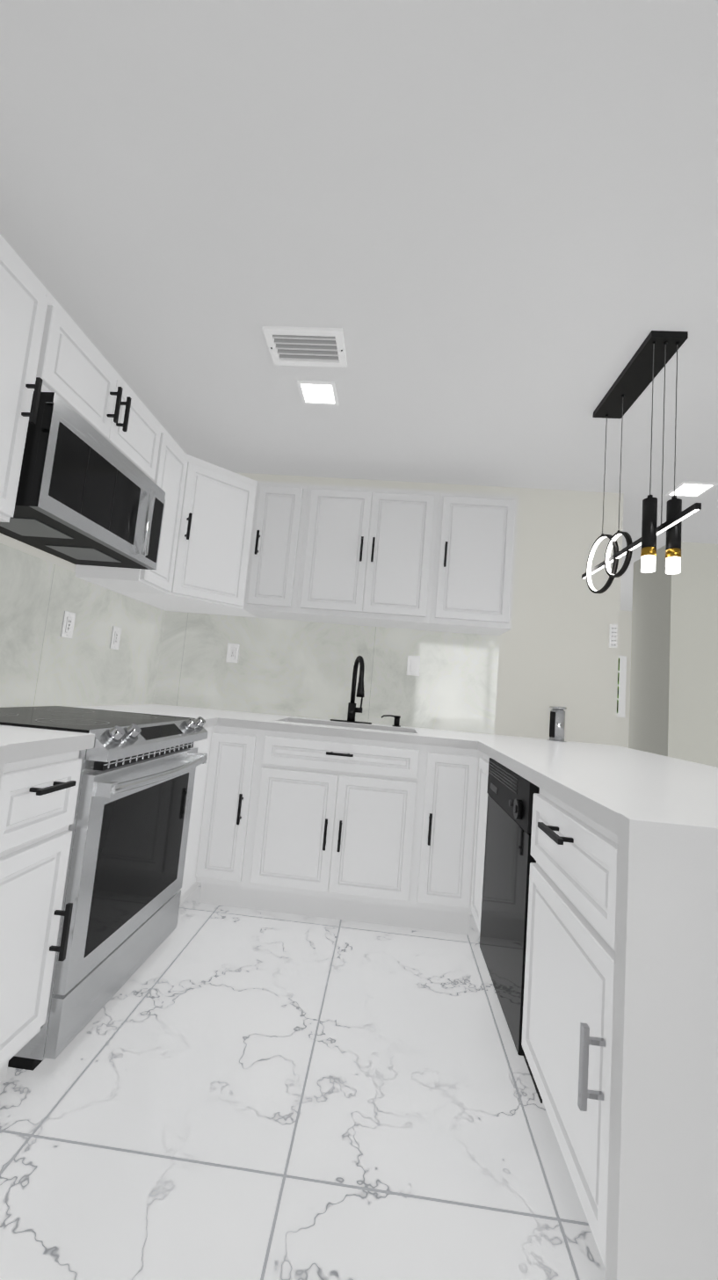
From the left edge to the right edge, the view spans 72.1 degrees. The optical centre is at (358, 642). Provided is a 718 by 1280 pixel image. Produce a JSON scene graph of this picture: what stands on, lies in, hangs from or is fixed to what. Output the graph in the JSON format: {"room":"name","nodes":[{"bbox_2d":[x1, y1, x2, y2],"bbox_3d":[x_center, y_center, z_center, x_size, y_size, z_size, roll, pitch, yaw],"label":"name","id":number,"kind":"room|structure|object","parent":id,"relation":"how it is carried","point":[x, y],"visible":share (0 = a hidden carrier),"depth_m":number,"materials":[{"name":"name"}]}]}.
{"room":"kitchen","nodes":[
{"label":"kitchen","id":0,"kind":"room"},
{"bbox_2d":[0,532,136,706],"bbox_3d":[-1.540,-0.287,-0.152,0.120,2.450,6.870,4,-6,4],"label":"wall","id":1,"kind":"structure","parent":0,"point":[12,542],"depth_m":2.02,"materials":[{"name":"paint"}]},
{"bbox_2d":[0,233,59,522],"bbox_3d":[-1.164,-0.763,1.381,0.326,0.760,0.293,4,-6,4],"label":"upper cabinet","id":2,"kind":"object","parent":1,"relation":"attached to","point":[47,345],"depth_m":1.45,"materials":[{"name":"white wood"}]},
{"bbox_2d":[0,542,165,707],"bbox_3d":[-1.367,0.421,2.060,0.007,1.525,2.010,4,-6,4],"label":"backsplash","id":3,"kind":"structure","parent":1,"relation":"attached to","point":[39,666],"depth_m":2.24,"materials":[{"name":"stone"}]},
{"bbox_2d":[60,610,75,638],"bbox_3d":[-1.308,-0.079,2.225,0.009,0.116,0.072,4,-6,4],"label":"electrical outlet plate","id":4,"kind":"object","parent":3,"relation":"attached to","point":[69,618],"depth_m":2.22,"materials":[{"name":"grey plastic"}]},
{"bbox_2d":[109,625,121,649],"bbox_3d":[-1.284,-0.022,2.610,0.009,0.116,0.072,4,-6,4],"label":"electrical outlet plate","id":5,"kind":"object","parent":3,"relation":"attached to","point":[116,631],"depth_m":2.60,"materials":[{"name":"grey plastic"}]},
{"bbox_2d":[45,305,123,447],"bbox_3d":[-1.124,-0.937,1.737,0.326,0.336,0.380,4,-6,4],"label":"upper cabinet","id":6,"kind":"object","parent":1,"relation":"attached to","point":[79,374],"depth_m":1.74,"materials":[{"name":"white wood"}]},
{"bbox_2d":[0,392,165,569],"bbox_3d":[-1.087,-0.560,1.885,0.436,0.368,0.754,4,-6,4],"label":"over-the-range microwave","id":7,"kind":"object","parent":6,"relation":"attached to","point":[88,493],"visible":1,"depth_m":1.74,"materials":[{"name":"grey metal"}]},
{"bbox_2d":[74,433,187,594],"bbox_3d":[-1.095,-0.650,2.431,0.326,0.760,0.301,4,-6,4],"label":"upper cabinet","id":8,"kind":"object","parent":1,"relation":"attached to","point":[174,466],"depth_m":2.41,"materials":[{"name":"white wood"}]},
{"bbox_2d":[116,379,168,487],"bbox_3d":[-1.100,-0.896,2.114,0.326,0.336,0.380,4,-6,4],"label":"upper cabinet","id":9,"kind":"object","parent":1,"relation":"attached to","point":[140,436],"depth_m":2.13,"materials":[{"name":"white wood"}]},
{"bbox_2d":[114,453,257,617],"bbox_3d":[-0.924,-0.591,2.864,0.613,0.760,0.628,4,-6,4],"label":"upper cabinet","id":10,"kind":"object","parent":1,"relation":"attached to","point":[210,574],"visible":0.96,"depth_m":2.70,"materials":[{"name":"white wood"}]},
{"bbox_2d":[0,884,605,1279],"bbox_3d":[1.413,1.391,1.304,9.200,0.080,10.500,4,-6,4],"label":"floor","id":11,"kind":"structure","parent":0,"point":[216,1092],"depth_m":1.23,"materials":[{"name":"stone"}]},
{"bbox_2d":[0,750,82,1083],"bbox_3d":[-1.100,0.687,1.204,0.668,0.869,0.320,4,-6,4],"label":"base cabinet","id":12,"kind":"object","parent":11,"relation":"on","point":[38,799],"visible":0.98,"depth_m":1.22,"materials":[{"name":"white wood"}]},
{"bbox_2d":[0,724,94,792],"bbox_3d":[-1.116,0.663,1.187,0.656,0.912,0.363,4,-6,4],"label":"countertop","id":13,"kind":"structure","parent":12,"relation":"on","point":[17,743],"depth_m":1.22,"materials":[{"name":"white stone"}]},
{"bbox_2d":[0,705,208,1070],"bbox_3d":[-1.031,0.717,1.744,0.747,0.932,0.760,4,-6,4],"label":"range","id":14,"kind":"object","parent":11,"relation":"on","point":[128,827],"visible":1,"depth_m":1.55,"materials":[{"name":"silver metal"}]},
{"bbox_2d":[179,726,213,905],"bbox_3d":[-1.042,0.833,2.571,0.605,0.869,0.899,4,-6,4],"label":"base cabinet","id":15,"kind":"object","parent":11,"relation":"on","point":[190,885],"visible":0.04,"depth_m":2.31,"materials":[{"name":"white wood"}]},
{"bbox_2d":[72,704,225,727],"bbox_3d":[-1.009,0.348,2.297,0.660,0.040,0.257,4,-6,4],"label":"countertop","id":16,"kind":"structure","parent":15,"relation":"on","point":[211,719],"depth_m":2.42,"materials":[{"name":"white stone"}]},
{"bbox_2d":[158,704,228,711],"bbox_3d":[-0.979,0.399,2.766,0.660,0.040,0.330,4,-6,4],"label":"countertop","id":17,"kind":"structure","parent":15,"relation":"on","point":[159,706],"depth_m":2.97,"materials":[{"name":"white stone"}]},
{"bbox_2d":[137,704,651,753],"bbox_3d":[0.095,0.480,2.670,2.822,0.040,0.639,4,-6,4],"label":"countertop","id":18,"kind":"structure","parent":15,"relation":"on","point":[295,724],"depth_m":2.42,"materials":[{"name":"white stone"}]},
{"bbox_2d":[330,655,371,724],"bbox_3d":[-0.033,0.271,2.875,0.250,0.393,0.221,4,-6,4],"label":"faucet","id":19,"kind":"object","parent":18,"relation":"on","point":[352,709],"visible":1,"depth_m":2.92,"materials":[{"name":"black metal"}]},
{"bbox_2d":[381,714,400,727],"bbox_3d":[0.193,0.460,2.913,0.119,0.064,0.051,4,-6,4],"label":"soap dispenser","id":20,"kind":"object","parent":18,"relation":"on","point":[396,723],"visible":1,"depth_m":2.90,"materials":[{"name":"black metal"}]},
{"bbox_2d":[546,705,567,741],"bbox_3d":[1.140,0.465,2.822,0.104,0.196,0.104,4,-6,4],"label":"electrical outlet","id":21,"kind":"object","parent":18,"relation":"on","point":[557,724],"visible":1,"depth_m":2.79,"materials":[{"name":"silver metal"}]},
{"bbox_2d":[196,725,262,908],"bbox_3d":[-0.610,0.880,2.673,0.243,0.868,0.630,4,-6,4],"label":"base cabinet","id":22,"kind":"object","parent":11,"relation":"on","point":[225,847],"depth_m":2.38,"materials":[{"name":"white wood"}]},
{"bbox_2d":[245,729,428,928],"bbox_3d":[-0.097,0.920,2.636,0.789,0.868,0.630,4,-6,4],"label":"base cabinet","id":23,"kind":"object","parent":11,"relation":"on","point":[374,832],"depth_m":2.34,"materials":[{"name":"white wood"}]},
{"bbox_2d":[414,745,482,935],"bbox_3d":[0.434,0.961,2.597,0.280,0.868,0.630,4,-6,4],"label":"base cabinet","id":24,"kind":"object","parent":11,"relation":"on","point":[445,870],"depth_m":2.30,"materials":[{"name":"white wood"}]},
{"bbox_2d":[470,752,484,924],"bbox_3d":[0.837,0.948,2.132,0.626,0.868,0.230,4,-6,4],"label":"base cabinet","id":25,"kind":"object","parent":11,"relation":"on","point":[481,774],"depth_m":2.21,"materials":[{"name":"white wood"}]},
{"bbox_2d":[476,754,490,932],"bbox_3d":[0.809,0.901,1.697,0.626,0.868,0.648,4,-6,4],"label":"base cabinet","id":26,"kind":"object","parent":11,"relation":"on","point":[483,804],"depth_m":2.09,"materials":[{"name":"white wood"}]},
{"bbox_2d":[474,735,717,1279],"bbox_3d":[0.935,0.870,1.502,0.921,0.912,1.470,4,-6,4],"label":"countertop","id":27,"kind":"structure","parent":26,"relation":"on","point":[658,815],"depth_m":0.82,"materials":[{"name":"white stone"}]},
{"bbox_2d":[480,757,542,1103],"bbox_3d":[0.778,0.899,1.700,0.617,0.868,0.615,4,-6,4],"label":"dishwasher","id":28,"kind":"object","parent":11,"relation":"on","point":[509,858],"visible":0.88,"depth_m":1.62,"materials":[{"name":"black metal"}]},
{"bbox_2d":[521,787,618,1267],"bbox_3d":[0.770,0.836,1.099,0.626,0.868,0.557,4,-6,4],"label":"base cabinet","id":29,"kind":"object","parent":11,"relation":"on","point":[567,1032],"depth_m":1.05,"materials":[{"name":"white wood"}]},
{"bbox_2d":[0,0,717,610],"bbox_3d":[1.628,-1.127,1.562,9.200,0.100,10.500,4,-6,4],"label":"ceiling","id":30,"kind":"structure","parent":0,"point":[483,234],"depth_m":1.44,"materials":[{"name":"paint"}]},
{"bbox_2d":[261,326,347,367],"bbox_3d":[-0.207,-1.182,1.980,0.310,0.014,0.210,4,-6,4],"label":"ceiling vent","id":31,"kind":"object","parent":30,"relation":"in","point":[308,346],"visible":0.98,"depth_m":1.97,"materials":[{"name":"white metal"}]},
{"bbox_2d":[297,379,338,405],"bbox_3d":[-0.184,-1.152,2.280,0.170,0.008,0.170,4,-6,4],"label":"ceiling light panel","id":32,"kind":"object","parent":30,"relation":"attached to","point":[318,392],"depth_m":2.27,"materials":[{"name":"white plastic"}]},
{"bbox_2d":[581,330,701,593],"bbox_3d":[1.084,-0.644,1.967,0.127,0.866,0.897,4,-6,4],"label":"pendant light","id":33,"kind":"object","parent":30,"relation":"hanging from","point":[654,354],"visible":1,"depth_m":1.82,"materials":[{"name":"black metal"}]},
{"bbox_2d":[665,480,717,497],"bbox_3d":[1.966,-0.904,2.916,0.190,0.008,0.190,4,-6,4],"label":"ceiling light panel","id":34,"kind":"object","parent":30,"relation":"attached to","point":[685,489],"depth_m":2.91,"materials":[{"name":"white plastic"}]},
{"bbox_2d":[160,472,624,745],"bbox_3d":[0.140,0.189,3.089,2.820,2.450,0.120,4,-6,4],"label":"wall","id":35,"kind":"structure","parent":0,"point":[556,650],"depth_m":3.00,"materials":[{"name":"paint"}]},
{"bbox_2d":[154,610,500,734],"bbox_3d":[-0.214,0.163,3.050,2.116,0.614,0.007,4,-6,4],"label":"backsplash","id":36,"kind":"structure","parent":35,"relation":"attached to","point":[287,667],"depth_m":3.04,"materials":[{"name":"tile"}]},
{"bbox_2d":[225,643,239,662],"bbox_3d":[-0.786,0.066,3.089,0.072,0.116,0.009,4,-6,4],"label":"electrical outlet plate","id":37,"kind":"object","parent":36,"relation":"attached to","point":[232,652],"depth_m":3.09,"materials":[{"name":"grey plastic"}]},
{"bbox_2d":[407,655,420,676],"bbox_3d":[0.335,0.141,3.007,0.072,0.116,0.010,4,-6,4],"label":"electrical outlet plate","id":38,"kind":"object","parent":36,"relation":"attached to","point":[413,662],"depth_m":3.00,"materials":[{"name":"grey plastic"}]},
{"bbox_2d":[243,480,518,635],"bbox_3d":[0.132,-0.495,2.914,1.499,0.760,0.371,4,-6,4],"label":"upper cabinet","id":39,"kind":"object","parent":35,"relation":"attached to","point":[425,560],"visible":1,"depth_m":2.78,"materials":[{"name":"white wood"}]},
{"bbox_2d":[609,624,618,647],"bbox_3d":[1.527,-0.039,2.953,0.040,0.140,0.017,4,-6,4],"label":"light switch","id":40,"kind":"object","parent":35,"relation":"attached to","point":[613,635],"visible":1,"depth_m":2.95,"materials":[{"name":"white plastic"}]},
{"bbox_2d":[616,610,632,748],"bbox_3d":[1.854,0.690,6.542,9.200,2.450,0.200,4,-6,4],"label":"wall","id":41,"kind":"structure","parent":0,"point":[622,724],"depth_m":6.38,"materials":[{"name":"paint"}]},
{"bbox_2d":[617,655,626,717],"bbox_3d":[3.103,0.542,6.348,0.650,0.785,0.050,4,-6,4],"label":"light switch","id":42,"kind":"structure","parent":41,"relation":"in","point":[621,687],"depth_m":6.32,"materials":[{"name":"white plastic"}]},
{"bbox_2d":[628,541,717,767],"bbox_3d":[4.300,0.620,3.834,3.950,2.450,0.610,4,-6,4],"label":"wall","id":43,"kind":"structure","parent":0,"point":[673,704],"depth_m":3.75,"materials":[{"name":"paint"}]}
]}

